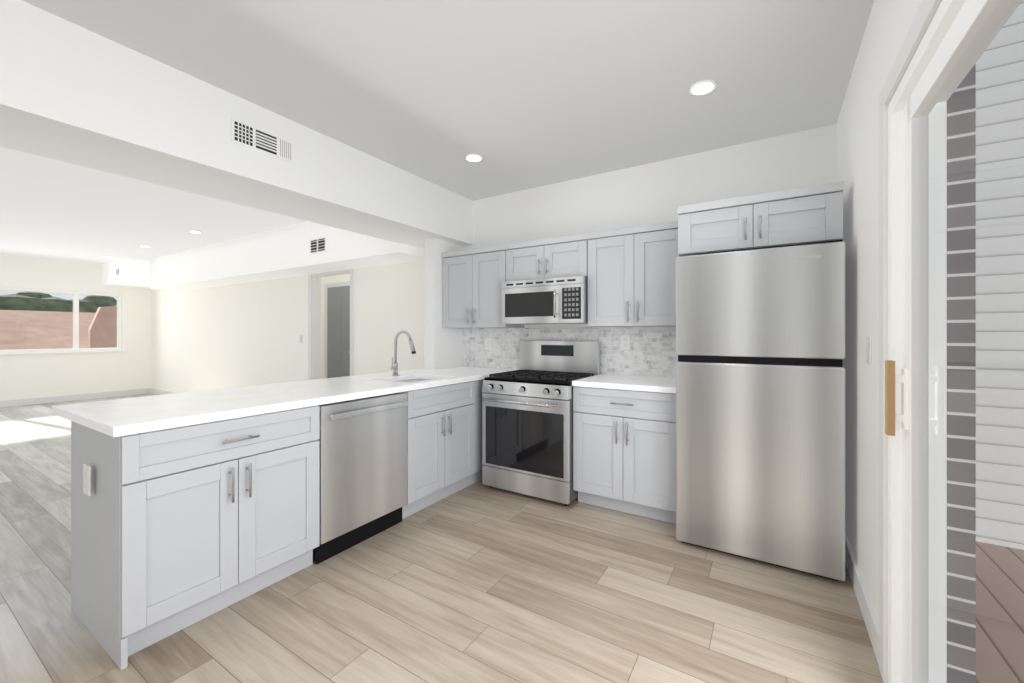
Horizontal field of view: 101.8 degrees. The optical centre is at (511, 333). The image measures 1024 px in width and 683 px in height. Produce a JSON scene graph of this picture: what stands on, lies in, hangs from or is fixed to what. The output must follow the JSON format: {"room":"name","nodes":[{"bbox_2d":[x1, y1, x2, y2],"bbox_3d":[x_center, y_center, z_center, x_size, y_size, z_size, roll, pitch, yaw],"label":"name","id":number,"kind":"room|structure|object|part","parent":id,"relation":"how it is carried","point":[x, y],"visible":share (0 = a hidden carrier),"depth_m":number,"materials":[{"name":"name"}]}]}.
{"room":"kitchen","nodes":[
{"label":"kitchen","id":0,"kind":"room"},
{"bbox_2d":[0,254,150,400],"bbox_3d":[-9.709,-0.056,5.607,0.120,2.620,7.840,0,0,32],"label":"wall","id":1,"kind":"structure","parent":0,"point":[22,376],"depth_m":7.86,"materials":[{"name":"white paint"}]},
{"bbox_2d":[0,287,125,354],"bbox_3d":[-8.675,-0.226,7.196,0.150,1.159,2.990,0,0,32],"label":"window","id":2,"kind":"structure","parent":1,"relation":"in","point":[75,349],"depth_m":7.87,"materials":[{"name":"white plastic"}]},
{"bbox_2d":[321,274,349,378],"bbox_3d":[-2.522,-0.056,6.287,2.450,2.620,0.930,0,0,32],"label":"wall","id":3,"kind":"structure","parent":0,"point":[345,277],"depth_m":7.17,"materials":[{"name":"white paint"}]},
{"bbox_2d":[325,281,349,377],"bbox_3d":[-2.809,0.199,6.856,0.960,2.110,0.064,0,0,32],"label":"hall door","id":4,"kind":"structure","parent":3,"relation":"in","point":[337,295],"depth_m":6.94,"materials":[{"name":"grey paint"}]},
{"bbox_2d":[0,0,873,263],"bbox_3d":[-4.231,-1.426,3.410,11.740,0.120,9.920,0,0,32],"label":"ceiling","id":5,"kind":"structure","parent":0,"point":[548,92],"depth_m":2.28,"materials":[{"name":"grey paint"}]},
{"bbox_2d":[188,230,201,232],"bbox_3d":[-4.221,-1.360,5.539,0.146,0.011,0.146,0,0,32],"label":"recessed light","id":6,"kind":"object","parent":5,"relation":"in","point":[192,231],"visible":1,"depth_m":5.51,"materials":[{"name":"white"}]},
{"bbox_2d":[0,0,472,248],"bbox_3d":[-2.666,-1.141,1.206,0.590,0.450,7.600,0,0,32],"label":"beam","id":7,"kind":"structure","parent":5,"relation":"attached to","point":[71,93],"depth_m":2.21,"materials":[{"name":"white paint"}]},
{"bbox_2d":[232,118,293,162],"bbox_3d":[-1.495,-1.161,2.514,0.008,0.135,0.360,0,0,32],"label":"air vent","id":8,"kind":"object","parent":7,"relation":"attached to","point":[244,134],"visible":1,"depth_m":2.50,"materials":[{"name":"white metal"}]},
{"bbox_2d":[102,221,424,290],"bbox_3d":[-4.472,-1.096,6.373,7.950,0.540,0.750,0,0,32],"label":"soffit beam","id":9,"kind":"structure","parent":5,"relation":"attached to","point":[283,252],"depth_m":5.69,"materials":[{"name":"white paint"}]},
{"bbox_2d":[310,237,325,253],"bbox_3d":[-2.297,-1.046,4.919,0.300,0.160,0.010,0,0,32],"label":"soffit vent","id":10,"kind":"object","parent":9,"relation":"attached to","point":[316,245],"visible":1,"depth_m":4.91,"materials":[{"name":"white metal"}]},
{"bbox_2d":[464,153,482,161],"bbox_3d":[-0.296,-1.360,3.216,0.146,0.011,0.146,0,0,32],"label":"recessed light","id":11,"kind":"object","parent":5,"relation":"in","point":[472,157],"visible":1,"depth_m":3.19,"materials":[{"name":"white"}]},
{"bbox_2d":[688,79,716,95],"bbox_3d":[1.054,-1.360,2.301,0.146,0.011,0.146,0,0,32],"label":"recessed light","id":12,"kind":"object","parent":5,"relation":"in","point":[702,87],"visible":1,"depth_m":2.29,"materials":[{"name":"white"}]},
{"bbox_2d":[0,393,882,682],"bbox_3d":[-4.282,1.314,3.442,11.620,0.120,9.920,0,0,32],"label":"floor","id":13,"kind":"structure","parent":0,"point":[481,583],"depth_m":1.89,"materials":[{"name":"brown wood"}]},
{"bbox_2d":[52,367,518,669],"bbox_3d":[-1.044,0.797,2.966,0.876,0.914,2.890,0,0,32],"label":"base cabinet","id":14,"kind":"object","parent":13,"relation":"on","point":[198,503],"visible":0.94,"depth_m":1.85,"materials":[{"name":"grey paint"}]},
{"bbox_2d":[83,464,89,495],"bbox_3d":[-1.731,0.594,1.693,0.075,0.118,0.006,0,0,32],"label":"outlet","id":15,"kind":"object","parent":14,"relation":"attached to","point":[86,469],"visible":1,"depth_m":1.69,"materials":[{"name":"white plastic"}]},
{"bbox_2d":[52,367,518,436],"bbox_3d":[-1.053,0.359,2.971,0.855,0.039,2.890,0,0,32],"label":"countertop","id":16,"kind":"structure","parent":14,"relation":"on","point":[136,415],"depth_m":2.15,"materials":[{"name":"white stone"}]},
{"bbox_2d":[391,330,415,375],"bbox_3d":[-0.876,0.156,3.337,0.252,0.367,0.084,0,0,32],"label":"faucet","id":17,"kind":"object","parent":16,"relation":"on","point":[394,366],"visible":1,"depth_m":3.38,"materials":[{"name":"silver metal"}]},
{"bbox_2d":[315,392,408,563],"bbox_3d":[-1.105,0.819,2.651,0.677,0.871,0.621,0,0,32],"label":"dishwasher","id":18,"kind":"object","parent":13,"relation":"on","point":[363,441],"visible":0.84,"depth_m":2.44,"materials":[{"name":"silver metal"}]},
{"bbox_3d":[-0.838,0.454,2.484,0.048,0.032,0.555,0,0,32],"label":"handle","id":19,"kind":"part","parent":18,"relation":"part of","materials":[{"name":"silver metal"}]},
{"bbox_2d":[482,341,599,505],"bbox_3d":[0.236,0.659,3.420,0.756,1.190,0.724,0,0,32],"label":"range","id":20,"kind":"object","parent":13,"relation":"on","point":[527,412],"visible":0.93,"depth_m":3.20,"materials":[{"name":"silver metal"}]},
{"bbox_2d":[572,374,675,523],"bbox_3d":[0.906,0.797,3.075,0.740,0.914,0.638,0,0,32],"label":"base cabinet","id":21,"kind":"object","parent":13,"relation":"on","point":[624,426],"visible":0.84,"depth_m":2.84,"materials":[{"name":"grey paint"}]},
{"bbox_2d":[572,374,675,393],"bbox_3d":[0.911,0.359,3.083,0.740,0.039,0.619,0,0,32],"label":"countertop","id":22,"kind":"structure","parent":21,"relation":"on","point":[607,381],"depth_m":2.92,"materials":[{"name":"white stone"}]},
{"bbox_2d":[676,240,844,580],"bbox_3d":[1.510,0.393,2.583,0.793,1.722,0.776,0,0,32],"label":"refrigerator","id":23,"kind":"object","parent":13,"relation":"on","point":[760,333],"visible":1,"depth_m":2.23,"materials":[{"name":"grey metal"}]},
{"bbox_2d":[425,238,462,369],"bbox_3d":[-0.681,0.169,4.193,0.130,2.170,0.430,0,0,32],"label":"wall","id":24,"kind":"structure","parent":0,"point":[443,346],"depth_m":4.03,"materials":[{"name":"white paint"}]},
{"bbox_2d":[151,124,835,392],"bbox_3d":[-2.736,-0.056,5.802,11.740,2.620,0.120,0,0,32],"label":"wall","id":25,"kind":"structure","parent":0,"point":[241,334],"depth_m":4.77,"materials":[{"name":"white paint"}]},
{"bbox_2d":[299,335,302,342],"bbox_3d":[-2.983,0.074,5.879,0.075,0.118,0.008,0,0,32],"label":"wall switch","id":26,"kind":"object","parent":25,"relation":"attached to","point":[300,336],"visible":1,"depth_m":5.87,"materials":[{"name":"white plastic"}]},
{"bbox_2d":[308,269,353,379],"bbox_3d":[-2.380,0.194,5.570,0.970,2.120,0.136,0,0,32],"label":"trim","id":27,"kind":"structure","parent":25,"relation":"attached to","point":[314,283],"depth_m":5.74,"materials":[{"name":"white wood"}]},
{"bbox_2d":[0,388,878,664],"bbox_3d":[-4.782,1.196,2.528,11.500,0.115,7.600,0,0,32],"label":"baseboard","id":28,"kind":"structure","parent":25,"relation":"attached to","point":[870,620],"depth_m":2.22,"materials":[{"name":"white wood"}]},
{"bbox_2d":[463,327,677,377],"bbox_3d":[0.431,0.141,3.745,2.228,0.396,0.008,0,0,32],"label":"tile backsplash","id":29,"kind":"structure","parent":25,"relation":"attached to","point":[652,352],"depth_m":3.52,"materials":[{"name":"tile"}]},
{"bbox_2d":[485,338,491,349],"bbox_3d":[-0.237,0.099,4.154,0.075,0.118,0.006,0,0,32],"label":"outlet","id":30,"kind":"object","parent":29,"relation":"attached to","point":[488,341],"visible":1,"depth_m":4.15,"materials":[{"name":"white plastic"}]},
{"bbox_2d":[621,335,629,349],"bbox_3d":[0.934,0.069,3.422,0.075,0.118,0.006,0,0,32],"label":"outlet","id":31,"kind":"object","parent":29,"relation":"attached to","point":[625,339],"visible":1,"depth_m":3.42,"materials":[{"name":"white plastic"}]},
{"bbox_2d":[441,181,843,327],"bbox_3d":[0.593,-0.422,3.227,3.044,0.729,0.714,0,0,32],"label":"upper cabinet","id":32,"kind":"object","parent":25,"relation":"attached to","point":[630,272],"visible":0.92,"depth_m":3.05,"materials":[{"name":"grey paint"}]},
{"bbox_2d":[502,276,587,324],"bbox_3d":[0.320,-0.269,3.551,0.754,0.361,0.450,0,0,32],"label":"microwave","id":33,"kind":"object","parent":32,"relation":"attached to","point":[562,300],"visible":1,"depth_m":3.38,"materials":[{"name":"silver metal"}]},
{"bbox_3d":[0.347,-0.238,3.301,0.020,0.221,0.055,0,0,32],"label":"handle","id":34,"kind":"part","parent":33,"relation":"part of","materials":[{"name":"silver metal"}]},
{"bbox_2d":[836,0,975,682],"bbox_3d":[0.229,-1.406,-0.497,0.205,5.920,8.020,0,0,32],"label":"wall","id":35,"kind":"structure","parent":0,"point":[889,22],"depth_m":1.60,"materials":[{"name":"white paint"}]},
{"bbox_2d":[866,336,870,363],"bbox_3d":[1.526,0.069,1.782,0.008,0.118,0.075,0,0,32],"label":"light switch","id":36,"kind":"object","parent":35,"relation":"attached to","point":[868,338],"visible":1,"depth_m":1.77,"materials":[{"name":"white plastic"}]},
{"bbox_2d":[879,0,1022,682],"bbox_3d":[0.886,0.181,0.649,0.165,2.145,2.050,0,0,32],"label":"sliding door","id":37,"kind":"structure","parent":35,"relation":"in","point":[913,127],"depth_m":1.38,"materials":[{"name":"white"}]},
{"bbox_3d":[1.317,0.214,1.365,0.137,0.250,0.044,0,0,32],"label":"handle","id":38,"kind":"part","parent":37,"relation":"part of","materials":[{"name":"brown wood"}]},
{"label":"outside","id":39,"kind":"structure","parent":0,"visible":0},
{"bbox_2d":[976,541,1023,682],"bbox_3d":[1.957,1.329,-1.506,3.794,0.090,7.899,0,0,32],"label":"floor","id":40,"kind":"structure","parent":39,"point":[999,569],"depth_m":1.91,"materials":[{"name":"brown wood"}]},
{"bbox_3d":[-37.809,7.354,63.022,108.370,0.200,180.000,0,0,32],"label":"ground","id":41,"kind":"structure","parent":0,"visible":0},
{"bbox_2d":[0,306,116,349],"bbox_3d":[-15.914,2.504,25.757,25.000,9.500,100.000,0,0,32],"label":"wall","id":42,"kind":"structure","parent":41,"relation":"on","point":[19,329],"depth_m":23.27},
{"bbox_2d":[0,292,116,312],"bbox_3d":[-26.181,1.455,55.756,11.807,11.598,140.000,0,0,32],"label":"trees","id":43,"kind":"object","parent":41,"relation":"on","point":[27,301],"visible":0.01,"depth_m":34.84,"materials":[{"name":"green plant"}]},
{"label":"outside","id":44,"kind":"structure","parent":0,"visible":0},
{"bbox_2d":[976,0,1023,549],"bbox_3d":[4.082,-1.906,1.895,3.794,6.920,0.120,0,0,32],"label":"wall","id":45,"kind":"structure","parent":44,"point":[1000,69],"depth_m":2.52,"materials":[{"name":"white wood"}]}
]}

